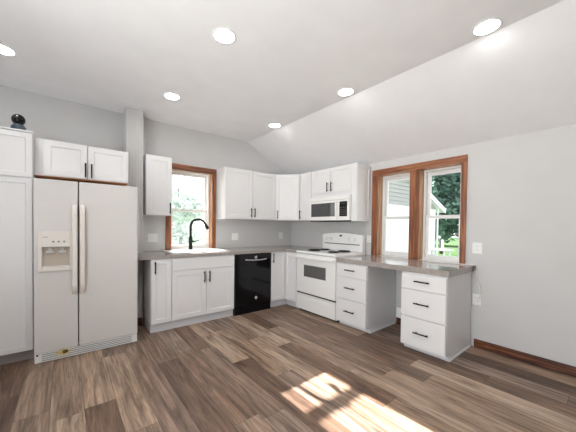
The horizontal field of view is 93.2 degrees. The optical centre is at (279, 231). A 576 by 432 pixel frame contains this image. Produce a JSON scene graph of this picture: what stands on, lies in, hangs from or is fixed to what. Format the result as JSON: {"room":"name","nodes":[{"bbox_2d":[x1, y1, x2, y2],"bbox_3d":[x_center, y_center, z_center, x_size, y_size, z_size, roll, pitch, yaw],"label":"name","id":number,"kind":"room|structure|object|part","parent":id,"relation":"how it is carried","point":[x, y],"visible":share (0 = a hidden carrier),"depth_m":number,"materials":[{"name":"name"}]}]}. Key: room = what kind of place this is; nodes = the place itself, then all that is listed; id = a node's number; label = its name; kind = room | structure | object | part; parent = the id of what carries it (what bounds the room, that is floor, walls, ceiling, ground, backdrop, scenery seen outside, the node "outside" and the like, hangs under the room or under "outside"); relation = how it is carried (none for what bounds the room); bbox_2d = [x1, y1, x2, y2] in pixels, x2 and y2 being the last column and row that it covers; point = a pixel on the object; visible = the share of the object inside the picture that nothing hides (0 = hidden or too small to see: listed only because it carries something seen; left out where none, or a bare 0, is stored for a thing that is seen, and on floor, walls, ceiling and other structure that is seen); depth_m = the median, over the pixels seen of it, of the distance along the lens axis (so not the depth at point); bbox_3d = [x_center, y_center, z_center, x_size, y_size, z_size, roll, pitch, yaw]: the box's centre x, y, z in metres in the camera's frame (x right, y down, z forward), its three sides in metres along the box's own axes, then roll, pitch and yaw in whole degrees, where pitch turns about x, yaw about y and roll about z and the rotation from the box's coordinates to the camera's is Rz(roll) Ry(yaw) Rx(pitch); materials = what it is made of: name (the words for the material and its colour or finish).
{"room":"kitchen","nodes":[
{"label":"kitchen","id":0,"kind":"room"},
{"bbox_2d":[0,85,290,317],"bbox_3d":[-1.773,-0.172,3.894,5.355,2.716,0.205,0,1,-38],"label":"wall","id":1,"kind":"structure","parent":0,"point":[49,118],"depth_m":3.81,"materials":[{"name":"grey paint"}]},
{"bbox_2d":[34,138,127,185],"bbox_3d":[-2.184,-0.723,3.040,0.795,0.362,0.604,0,1,-38],"label":"upper cabinet","id":2,"kind":"object","parent":1,"relation":"attached to","point":[54,160],"visible":0.98,"depth_m":2.81,"materials":[{"name":"white laminate"}]},
{"bbox_3d":[-2.149,-0.720,2.745,0.344,0.340,0.019,0,1,-38],"label":"door","id":3,"kind":"part","parent":2,"relation":"part of","materials":[{"name":"white paint"}]},
{"bbox_3d":[-1.863,-0.720,2.969,0.369,0.340,0.019,0,1,-38],"label":"door","id":4,"kind":"part","parent":2,"relation":"part of","materials":[{"name":"white paint"}]},
{"bbox_2d":[123,107,142,324],"bbox_3d":[-1.891,-0.166,3.506,0.195,2.713,0.259,0,1,-38],"label":"column","id":5,"kind":"structure","parent":1,"relation":"attached to","point":[132,118],"depth_m":3.42,"materials":[{"name":"grey paint"}]},
{"bbox_2d":[148,234,157,241],"bbox_3d":[-1.758,0.089,3.775,0.126,0.118,0.010,0,1,-38],"label":"switch plate","id":6,"kind":"object","parent":1,"relation":"attached to","point":[151,237],"visible":1,"depth_m":3.78,"materials":[{"name":"white plastic"}]},
{"bbox_2d":[143,154,171,215],"bbox_3d":[-1.642,-0.601,3.645,0.322,0.775,0.326,0,1,-38],"label":"upper cabinet","id":7,"kind":"object","parent":1,"relation":"attached to","point":[157,170],"visible":0.98,"depth_m":3.55,"materials":[{"name":"white laminate"}]},
{"bbox_2d":[165,163,215,249],"bbox_3d":[-1.378,-0.349,4.182,0.763,1.268,0.222,0,1,-38],"label":"window","id":8,"kind":"structure","parent":1,"relation":"in","point":[209,175],"depth_m":4.30,"materials":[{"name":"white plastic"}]},
{"bbox_3d":[-1.587,-0.314,3.892,0.076,1.166,0.019,0,1,-38],"label":"casing","id":9,"kind":"part","parent":8,"relation":"part of","materials":[{"name":"brown wood"}]},
{"bbox_3d":[-1.408,-0.050,4.239,0.579,0.588,0.026,0,1,-38],"label":"sash","id":10,"kind":"part","parent":8,"relation":"part of","materials":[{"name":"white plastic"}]},
{"bbox_3d":[-1.420,-0.602,4.252,0.579,0.595,0.026,0,1,-38],"label":"sash","id":11,"kind":"part","parent":8,"relation":"part of","materials":[{"name":"clear glass"}]},
{"bbox_3d":[-1.408,-0.329,4.237,0.625,1.187,0.090,0,1,-38],"label":"frame","id":12,"kind":"part","parent":8,"relation":"part of","materials":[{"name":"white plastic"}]},
{"bbox_3d":[-1.309,-0.940,4.092,0.763,0.082,0.021,0,1,-38],"label":"casing","id":13,"kind":"part","parent":8,"relation":"part of","materials":[{"name":"brown wood"}]},
{"bbox_3d":[-1.041,-0.315,4.321,0.061,1.166,0.019,0,1,-38],"label":"casing","id":14,"kind":"part","parent":8,"relation":"part of","materials":[{"name":"brown wood"}]},
{"bbox_2d":[232,233,237,239],"bbox_3d":[-0.747,0.087,4.569,0.124,0.118,0.010,0,1,-38],"label":"switch plate","id":15,"kind":"object","parent":1,"relation":"attached to","point":[234,235],"visible":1,"depth_m":4.57,"materials":[{"name":"white plastic"}]},
{"bbox_2d":[217,167,275,219],"bbox_3d":[-0.516,-0.594,4.529,0.982,0.795,0.326,0,1,-38],"label":"upper cabinet","id":16,"kind":"object","parent":1,"relation":"attached to","point":[242,194],"visible":1,"depth_m":4.36,"materials":[{"name":"white laminate"}]},
{"bbox_3d":[-0.638,-0.591,4.288,0.483,0.778,0.019,0,1,-38],"label":"door","id":17,"kind":"part","parent":16,"relation":"part of","materials":[{"name":"white paint"}]},
{"bbox_3d":[-0.252,-0.592,4.591,0.483,0.778,0.019,0,1,-38],"label":"door","id":18,"kind":"part","parent":16,"relation":"part of","materials":[{"name":"white paint"}]},
{"bbox_2d":[268,174,299,220],"bbox_3d":[0.179,-0.592,4.913,0.611,0.795,0.581,0,1,-38],"label":"upper cabinet","id":19,"kind":"object","parent":1,"relation":"attached to","point":[287,185],"visible":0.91,"depth_m":4.70,"materials":[{"name":"white laminate"}]},
{"bbox_2d":[0,0,575,173],"bbox_3d":[0.448,-1.215,1.063,5.355,0.757,7.355,0,1,-38],"label":"ceiling","id":20,"kind":"structure","parent":0,"point":[419,76],"depth_m":2.34,"materials":[{"name":"white paint"}]},
{"bbox_2d":[0,44,16,55],"bbox_3d":[-2.293,-1.504,2.249,0.176,0.006,0.176,0,1,-38],"label":"recessed light","id":21,"kind":"object","parent":20,"relation":"in","point":[5,50],"visible":1,"depth_m":2.27,"materials":[{"name":"white plastic"}]},
{"bbox_2d":[163,92,179,99],"bbox_3d":[-1.199,-1.505,3.034,0.176,0.006,0.176,0,1,-38],"label":"recessed light","id":22,"kind":"object","parent":20,"relation":"in","point":[172,96],"visible":1,"depth_m":3.03,"materials":[{"name":"white"}]},
{"bbox_2d":[213,28,235,43],"bbox_3d":[-0.417,-1.479,2.064,0.176,0.006,0.176,0,1,-38],"label":"recessed light","id":23,"kind":"object","parent":20,"relation":"in","point":[221,35],"visible":1,"depth_m":2.06,"materials":[{"name":"white plastic"}]},
{"bbox_2d":[268,123,280,127],"bbox_3d":[-0.069,-1.507,3.870,0.176,0.006,0.176,0,1,-38],"label":"recessed light","id":24,"kind":"object","parent":20,"relation":"in","point":[273,125],"visible":1,"depth_m":3.87,"materials":[{"name":"white"}]},
{"bbox_2d":[337,88,353,95],"bbox_3d":[0.704,-1.480,2.893,0.176,0.006,0.176,0,1,-38],"label":"recessed light","id":25,"kind":"object","parent":20,"relation":"in","point":[344,91],"visible":1,"depth_m":2.88,"materials":[{"name":"white"}]},
{"bbox_2d":[472,18,502,35],"bbox_3d":[1.478,-1.454,1.940,0.176,0.006,0.176,0,1,-38],"label":"recessed light","id":26,"kind":"object","parent":20,"relation":"in","point":[485,27],"visible":1,"depth_m":1.93,"materials":[{"name":"white"}]},
{"bbox_2d":[0,304,575,431],"bbox_3d":[0.418,1.321,1.108,5.355,0.120,7.355,0,1,-38],"label":"floor","id":27,"kind":"structure","parent":0,"point":[281,368],"depth_m":2.19,"materials":[{"name":"brown wood"}]},
{"bbox_2d":[0,126,35,364],"bbox_3d":[-2.736,0.138,2.577,0.652,2.120,0.686,0,1,-38],"label":"pantry cabinet","id":28,"kind":"object","parent":27,"relation":"on","point":[17,175],"visible":0.82,"depth_m":2.45,"materials":[{"name":"white laminate"}]},
{"bbox_3d":[-2.515,-0.693,2.305,0.621,0.398,0.019,0,1,-38],"label":"door","id":29,"kind":"part","parent":28,"relation":"part of","materials":[{"name":"white paint"}]},
{"bbox_3d":[-2.527,0.307,2.323,0.621,1.575,0.019,0,1,-38],"label":"door","id":30,"kind":"part","parent":28,"relation":"part of","materials":[{"name":"white paint"}]},
{"bbox_3d":[-2.724,-0.914,2.559,0.652,0.014,0.686,0,1,-38],"label":"moulding","id":31,"kind":"part","parent":28,"relation":"part of","materials":[{"name":"white paint"}]},
{"bbox_2d":[10,114,25,129],"bbox_3d":[-2.370,-0.990,2.471,0.104,0.146,0.105,0,1,-38],"label":"camera","id":32,"kind":"object","parent":28,"relation":"on","point":[18,120],"visible":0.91,"depth_m":2.44,"materials":[{"name":"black plastic"}]},
{"bbox_2d":[33,178,137,363],"bbox_3d":[-2.013,0.358,2.878,0.844,1.686,0.558,0,1,-38],"label":"refrigerator","id":33,"kind":"object","parent":27,"relation":"on","point":[85,235],"visible":1,"depth_m":2.68,"materials":[{"name":"white metal"}]},
{"bbox_3d":[-2.132,0.177,2.527,0.056,0.058,0.030,0,1,-38],"label":"dispenser lever","id":34,"kind":"part","parent":33,"relation":"part of","materials":[{"name":"grey plastic"}]},
{"bbox_3d":[-2.080,0.184,2.528,0.246,0.365,0.018,0,1,-38],"label":"dispenser panel","id":35,"kind":"part","parent":33,"relation":"part of","materials":[{"name":"white plastic"}]},
{"bbox_3d":[-2.102,0.319,2.567,0.321,1.598,0.065,0,1,-38],"label":"freezer door","id":36,"kind":"part","parent":33,"relation":"part of","materials":[{"name":"white metal"}]},
{"bbox_3d":[-1.956,0.172,2.598,0.042,0.860,0.055,0,1,-38],"label":"handle","id":37,"kind":"part","parent":33,"relation":"part of","materials":[{"name":"white plastic"}]},
{"bbox_3d":[-1.909,0.172,2.636,0.042,0.860,0.055,0,1,-38],"label":"handle","id":38,"kind":"part","parent":33,"relation":"part of","materials":[{"name":"white plastic"}]},
{"bbox_3d":[-1.766,0.318,2.830,0.515,1.598,0.065,0,1,-38],"label":"fridge door","id":39,"kind":"part","parent":33,"relation":"part of","materials":[{"name":"white metal"}]},
{"bbox_2d":[137,317,141,325],"bbox_3d":[-1.809,1.143,3.429,0.138,0.099,0.014,0,1,-38],"label":"baseboard","id":40,"kind":"structure","parent":27,"relation":"on","point":[139,320],"depth_m":3.45,"materials":[{"name":"brown wood"}]},
{"bbox_2d":[144,258,171,332],"bbox_3d":[-1.511,0.761,3.379,0.231,0.874,0.428,0,1,-38],"label":"base cabinet","id":41,"kind":"object","parent":27,"relation":"on","point":[157,272],"visible":0.96,"depth_m":3.26,"materials":[{"name":"white laminate"}]},
{"bbox_3d":[-1.408,0.715,3.248,0.223,0.758,0.019,0,1,-38],"label":"door","id":42,"kind":"part","parent":41,"relation":"part of","materials":[{"name":"white paint"}]},
{"bbox_2d":[171,255,233,328],"bbox_3d":[-1.162,0.757,3.818,0.857,0.874,0.688,0,1,-38],"label":"base cabinet","id":43,"kind":"object","parent":27,"relation":"on","point":[202,288],"visible":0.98,"depth_m":3.55,"materials":[{"name":"white laminate"}]},
{"bbox_3d":[-1.144,0.794,3.458,0.433,0.600,0.019,0,1,-38],"label":"door","id":44,"kind":"part","parent":43,"relation":"part of","materials":[{"name":"white paint"}]},
{"bbox_3d":[-0.975,0.408,3.580,0.850,0.145,0.019,0,1,-38],"label":"false drawer","id":45,"kind":"part","parent":43,"relation":"part of","materials":[{"name":"white paint"}]},
{"bbox_3d":[-0.807,0.793,3.722,0.411,0.600,0.019,0,1,-38],"label":"door","id":46,"kind":"part","parent":43,"relation":"part of","materials":[{"name":"white paint"}]},
{"bbox_2d":[233,252,270,315],"bbox_3d":[-0.563,0.759,4.269,0.630,0.868,0.698,0,1,-38],"label":"dishwasher","id":47,"kind":"object","parent":27,"relation":"on","point":[252,272],"visible":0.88,"depth_m":4.01,"materials":[{"name":"black metal"}]},
{"bbox_3d":[-0.338,0.414,4.029,0.413,0.034,0.056,0,1,-38],"label":"handle","id":48,"kind":"part","parent":47,"relation":"part of","materials":[{"name":"silver metal"}]},
{"bbox_2d":[269,251,297,307],"bbox_3d":[0.127,0.757,4.679,0.952,0.874,0.906,0,1,-38],"label":"base cabinet","id":49,"kind":"object","parent":27,"relation":"on","point":[283,264],"visible":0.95,"depth_m":4.33,"materials":[{"name":"white laminate"}]},
{"bbox_2d":[138,245,320,259],"bbox_3d":[-0.609,0.299,4.099,2.861,0.041,0.928,0,1,-38],"label":"countertop","id":50,"kind":"structure","parent":49,"relation":"on","point":[146,255],"depth_m":3.84,"materials":[{"name":"grey laminate"}]},
{"bbox_2d":[161,248,230,253],"bbox_3d":[-1.173,0.357,3.849,0.820,0.179,0.480,0,1,-38],"label":"sink","id":51,"kind":"object","parent":50,"relation":"in","point":[205,249],"visible":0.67,"depth_m":3.87,"materials":[{"name":"ceramic"}]},
{"bbox_3d":[-1.303,0.361,3.731,0.370,0.172,0.355,0,1,-38],"label":"bowl","id":52,"kind":"part","parent":51,"relation":"part of","materials":[{"name":"ceramic"}]},
{"bbox_3d":[-1.004,0.360,3.965,0.310,0.172,0.355,0,1,-38],"label":"bowl","id":53,"kind":"part","parent":51,"relation":"part of","materials":[{"name":"ceramic"}]},
{"bbox_2d":[188,218,208,249],"bbox_3d":[-1.193,0.035,4.025,0.299,0.458,0.068,0,1,-18],"label":"faucet","id":54,"kind":"object","parent":50,"relation":"on","point":[196,219],"visible":0.99,"depth_m":3.98,"materials":[{"name":"black metal"}]},
{"bbox_3d":[-1.205,-0.063,4.014,0.235,0.263,0.034,0,1,-16],"label":"spout","id":55,"kind":"part","parent":54,"relation":"part of","materials":[{"name":"black metal"}]},
{"bbox_3d":[-0.026,0.712,4.333,0.276,0.758,0.019,0,1,-38],"label":"door","id":56,"kind":"part","parent":49,"relation":"part of","materials":[{"name":"white paint"}]},
{"bbox_3d":[0.182,0.715,4.314,0.019,0.758,0.258,0,1,-38],"label":"door","id":57,"kind":"part","parent":49,"relation":"part of","materials":[{"name":"white paint"}]},
{"bbox_2d":[295,233,364,321],"bbox_3d":[0.742,0.616,4.079,0.704,1.193,0.774,0,1,-38],"label":"electric range","id":58,"kind":"object","parent":27,"relation":"on","point":[316,268],"visible":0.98,"depth_m":3.94,"materials":[{"name":"white metal"}]},
{"bbox_3d":[0.485,0.387,3.872,0.044,0.040,0.750,0,1,-38],"label":"handle","id":59,"kind":"part","parent":58,"relation":"part of","materials":[{"name":"white metal"}]},
{"bbox_3d":[0.506,1.056,3.906,0.026,0.234,0.766,0,1,-38],"label":"drawer","id":60,"kind":"part","parent":58,"relation":"part of","materials":[{"name":"white metal"}]},
{"bbox_3d":[0.510,0.628,3.898,0.028,0.574,0.766,0,1,-38],"label":"oven door","id":61,"kind":"part","parent":58,"relation":"part of","materials":[{"name":"white metal"}]},
{"bbox_3d":[0.767,1.197,4.115,0.562,0.030,0.734,0,1,-38],"label":"rail","id":62,"kind":"part","parent":58,"relation":"part of","materials":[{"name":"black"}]},
{"bbox_2d":[296,249,364,256],"bbox_3d":[0.758,0.317,4.084,0.670,0.038,0.774,0,1,-38],"label":"cooktop","id":63,"kind":"object","parent":58,"relation":"in","point":[311,252],"depth_m":3.94,"materials":[{"name":"white metal"}]},
{"bbox_2d":[336,262,395,333],"bbox_3d":[1.135,0.815,3.592,0.704,0.821,0.470,0,1,-38],"label":"base cabinet","id":64,"kind":"object","parent":27,"relation":"on","point":[365,299],"visible":0.97,"depth_m":3.40,"materials":[{"name":"white laminate"}]},
{"bbox_3d":[0.889,1.015,3.414,0.019,0.296,0.449,0,1,-38],"label":"drawer","id":65,"kind":"part","parent":64,"relation":"part of","materials":[{"name":"white paint"}]},
{"bbox_3d":[0.893,0.719,3.408,0.019,0.272,0.449,0,1,-38],"label":"drawer","id":66,"kind":"part","parent":64,"relation":"part of","materials":[{"name":"white paint"}]},
{"bbox_3d":[0.895,0.499,3.405,0.019,0.145,0.449,0,1,-38],"label":"drawer","id":67,"kind":"part","parent":64,"relation":"part of","materials":[{"name":"white paint"}]},
{"bbox_3d":[1.320,1.221,3.458,0.580,0.018,0.014,0,1,-38],"label":"shoe moulding","id":68,"kind":"part","parent":64,"relation":"part of","materials":[{"name":"white paint"}]},
{"bbox_2d":[401,271,471,361],"bbox_3d":[1.673,0.833,2.906,0.704,0.821,0.450,0,1,-38],"label":"base cabinet","id":69,"kind":"object","parent":27,"relation":"on","point":[435,310],"visible":0.97,"depth_m":2.71,"materials":[{"name":"white laminate"}]},
{"bbox_2d":[336,255,473,276],"bbox_3d":[1.429,0.384,3.262,0.689,0.058,1.338,0,1,-38],"label":"countertop","id":70,"kind":"structure","parent":69,"relation":"on","point":[401,264],"depth_m":2.99,"materials":[{"name":"grey laminate"}]},
{"bbox_2d":[428,260,480,301],"bbox_3d":[1.947,0.544,3.060,0.516,0.391,0.044,2,1,44],"label":"power cord","id":71,"kind":"object","parent":70,"relation":"on","point":[478,298],"visible":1,"depth_m":2.93,"materials":[{"name":"white plastic"}]},
{"bbox_3d":[1.428,1.034,2.728,0.019,0.296,0.429,0,1,-38],"label":"drawer","id":72,"kind":"part","parent":69,"relation":"part of","materials":[{"name":"white paint"}]},
{"bbox_3d":[1.431,0.738,2.723,0.019,0.272,0.429,0,1,-38],"label":"drawer","id":73,"kind":"part","parent":69,"relation":"part of","materials":[{"name":"white paint"}]},
{"bbox_3d":[1.434,0.517,2.719,0.019,0.145,0.429,0,1,-38],"label":"drawer","id":74,"kind":"part","parent":69,"relation":"part of","materials":[{"name":"white paint"}]},
{"bbox_3d":[1.852,1.239,2.780,0.580,0.018,0.014,0,1,-38],"label":"shoe moulding","id":75,"kind":"part","parent":69,"relation":"part of","materials":[{"name":"white paint"}]},
{"bbox_2d":[291,123,575,366],"bbox_3d":[2.474,0.157,2.656,0.205,2.202,7.000,0,1,-38],"label":"wall","id":76,"kind":"structure","parent":0,"point":[521,188],"depth_m":2.66,"materials":[{"name":"grey paint"}]},
{"bbox_2d":[299,172,311,220],"bbox_3d":[0.543,-0.583,4.645,0.369,0.795,0.288,0,1,-38],"label":"upper cabinet","id":77,"kind":"object","parent":76,"relation":"attached to","point":[306,178],"visible":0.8,"depth_m":4.56,"materials":[{"name":"white laminate"}]},
{"bbox_2d":[312,164,351,197],"bbox_3d":[0.882,-0.749,4.213,0.369,0.430,0.798,0,1,-38],"label":"upper cabinet","id":78,"kind":"object","parent":76,"relation":"attached to","point":[335,181],"visible":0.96,"depth_m":4.09,"materials":[{"name":"white laminate"}]},
{"bbox_3d":[0.652,-0.777,4.285,0.019,0.363,0.391,0,1,-38],"label":"door","id":79,"kind":"part","parent":78,"relation":"part of","materials":[{"name":"white paint"}]},
{"bbox_2d":[309,194,357,221],"bbox_3d":[0.855,-0.341,4.202,0.424,0.377,0.788,0,1,-38],"label":"microwave","id":80,"kind":"object","parent":78,"relation":"attached to","point":[338,208],"visible":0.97,"depth_m":4.05,"materials":[{"name":"white plastic"}]},
{"bbox_3d":[0.673,-0.316,4.183,0.029,0.294,0.595,0,1,-38],"label":"door","id":81,"kind":"part","parent":80,"relation":"part of","materials":[{"name":"white plastic"}]},
{"bbox_3d":[0.917,-0.307,3.872,0.029,0.294,0.190,0,1,-38],"label":"control panel","id":82,"kind":"part","parent":80,"relation":"part of","materials":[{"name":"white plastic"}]},
{"bbox_3d":[0.898,-0.768,3.973,0.019,0.363,0.391,0,1,-38],"label":"door","id":83,"kind":"part","parent":78,"relation":"part of","materials":[{"name":"white paint"}]},
{"bbox_2d":[351,162,370,221],"bbox_3d":[1.169,-0.547,3.880,0.330,0.810,0.086,0,1,-38],"label":"upper cabinet","id":84,"kind":"object","parent":76,"relation":"attached to","point":[361,173],"visible":1,"depth_m":3.81,"materials":[{"name":"white paint"}]},
{"bbox_2d":[376,171,409,258],"bbox_3d":[1.614,-0.218,3.746,0.200,1.168,0.483,0,1,-38],"label":"window","id":85,"kind":"structure","parent":76,"relation":"in","point":[383,180],"depth_m":3.89,"materials":[{"name":"white plastic"}]},
{"bbox_3d":[1.607,0.357,3.757,0.200,0.018,0.447,0,1,-38],"label":"sill","id":86,"kind":"part","parent":85,"relation":"part of","materials":[{"name":"white plastic"}]},
{"bbox_3d":[1.647,0.058,3.780,0.026,0.536,0.399,0,1,-38],"label":"sash","id":87,"kind":"part","parent":85,"relation":"part of","materials":[{"name":"white plastic"}]},
{"bbox_3d":[1.676,-0.465,3.788,0.026,0.590,0.399,0,1,-38],"label":"sash","id":88,"kind":"part","parent":85,"relation":"part of","materials":[{"name":"clear glass"}]},
{"bbox_2d":[396,317,400,324],"bbox_3d":[1.683,1.189,3.486,0.015,0.087,0.389,0,1,-38],"label":"baseboard","id":89,"kind":"structure","parent":76,"relation":"attached to","point":[398,320],"depth_m":3.61,"materials":[{"name":"brown wood"}]},
{"bbox_2d":[396,306,401,317],"bbox_3d":[1.583,1.068,3.598,0.036,0.144,0.066,0,1,-38],"label":"wall box","id":90,"kind":"object","parent":76,"relation":"attached to","point":[398,310],"visible":0.87,"depth_m":3.59,"materials":[{"name":"white plastic"}]},
{"bbox_2d":[371,154,467,263],"bbox_3d":[1.695,-0.253,3.461,0.023,1.210,1.175,0,1,-38],"label":"trim","id":91,"kind":"structure","parent":76,"relation":"attached to","point":[414,168],"depth_m":3.42,"materials":[{"name":"brown wood"}]},
{"bbox_3d":[1.358,-0.225,3.892,0.021,1.130,0.082,0,1,-38],"label":"casing","id":92,"kind":"part","parent":91,"relation":"part of","materials":[{"name":"brown wood"}]},
{"bbox_3d":[1.703,-0.213,3.453,0.021,1.130,0.109,0,1,-38],"label":"casing","id":93,"kind":"part","parent":91,"relation":"part of","materials":[{"name":"brown wood"}]},
{"bbox_3d":[1.702,-0.818,3.451,0.023,0.079,1.175,0,1,-38],"label":"casing","id":94,"kind":"part","parent":91,"relation":"part of","materials":[{"name":"brown wood"}]},
{"bbox_3d":[2.042,-0.201,3.021,0.021,1.130,0.053,0,1,-38],"label":"casing","id":95,"kind":"part","parent":91,"relation":"part of","materials":[{"name":"brown wood"}]},
{"bbox_2d":[417,163,461,262],"bbox_3d":[1.969,-0.206,3.294,0.200,1.168,0.486,0,1,-38],"label":"window","id":96,"kind":"structure","parent":76,"relation":"in","point":[425,175],"depth_m":3.43,"materials":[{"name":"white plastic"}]},
{"bbox_3d":[1.962,0.369,3.304,0.200,0.018,0.450,0,1,-38],"label":"sill","id":97,"kind":"part","parent":96,"relation":"part of","materials":[{"name":"white plastic"}]},
{"bbox_3d":[2.002,0.069,3.327,0.026,0.538,0.402,0,1,-38],"label":"sash","id":98,"kind":"part","parent":96,"relation":"part of","materials":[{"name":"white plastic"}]},
{"bbox_3d":[2.031,-0.454,3.336,0.026,0.588,0.402,0,1,-38],"label":"sash","id":99,"kind":"part","parent":96,"relation":"part of","materials":[{"name":"white plastic"}]},
{"bbox_2d":[472,242,481,253],"bbox_3d":[2.125,0.181,2.926,0.009,0.120,0.090,0,1,-38],"label":"wall outlet","id":100,"kind":"object","parent":76,"relation":"attached to","point":[476,247],"visible":1,"depth_m":2.92,"materials":[{"name":"white plastic"}]},
{"bbox_2d":[472,293,481,305],"bbox_3d":[2.124,0.734,2.929,0.009,0.120,0.080,0,1,-38],"label":"wall outlet","id":101,"kind":"object","parent":76,"relation":"attached to","point":[475,296],"visible":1,"depth_m":2.93,"materials":[{"name":"white plastic"}]},
{"bbox_2d":[474,338,575,376],"bbox_3d":[3.314,1.244,1.408,0.017,0.089,3.914,0,1,-38],"label":"baseboard","id":102,"kind":"structure","parent":76,"relation":"attached to","point":[549,364],"depth_m":2.60,"materials":[{"name":"brown wood"}]},
{"label":"outside","id":103,"kind":"structure","parent":0,"visible":0},
{"bbox_2d":[184,233,457,256],"bbox_3d":[0.211,1.883,5.377,120.000,0.200,120.000,0,1,-38],"label":"ground","id":104,"kind":"structure","parent":103,"point":[452,244],"depth_m":28.63,"materials":[{"name":"green plant"}]},
{"bbox_2d":[172,220,202,244],"bbox_3d":[-3.218,0.641,8.366,1.700,2.105,1.483,1,1,-9],"label":"shrub","id":105,"kind":"object","parent":104,"relation":"on","point":[180,235],"visible":0.29,"depth_m":8.39,"materials":[{"name":"green plant"}]},
{"bbox_2d":[172,175,203,226],"bbox_3d":[-3.812,-0.355,10.137,2.348,4.016,2.574,0,1,-38],"label":"shrub","id":106,"kind":"object","parent":104,"relation":"on","point":[182,198],"visible":0.5,"depth_m":9.60,"materials":[{"name":"green plant"}]},
{"bbox_2d":[386,179,445,254],"bbox_3d":[3.507,-0.915,16.071,10.600,5.090,7.530,0,1,-38],"label":"house","id":107,"kind":"structure","parent":104,"relation":"on","point":[399,191],"depth_m":13.80,"materials":[{"name":"white"}]},
{"bbox_2d":[429,239,453,255],"bbox_3d":[7.522,1.048,12.905,0.900,1.371,1.050,0,1,-38],"label":"table","id":108,"kind":"object","parent":104,"relation":"on","point":[442,240],"visible":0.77,"depth_m":12.70,"materials":[{"name":"white wood"}]},
{"bbox_2d":[431,172,460,253],"bbox_3d":[11.833,-2.611,20.358,5.097,8.530,5.184,0,1,-38],"label":"leafy tree","id":109,"kind":"object","parent":104,"relation":"on","point":[445,188],"visible":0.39,"depth_m":18.86,"materials":[{"name":"green plant"}]}
]}

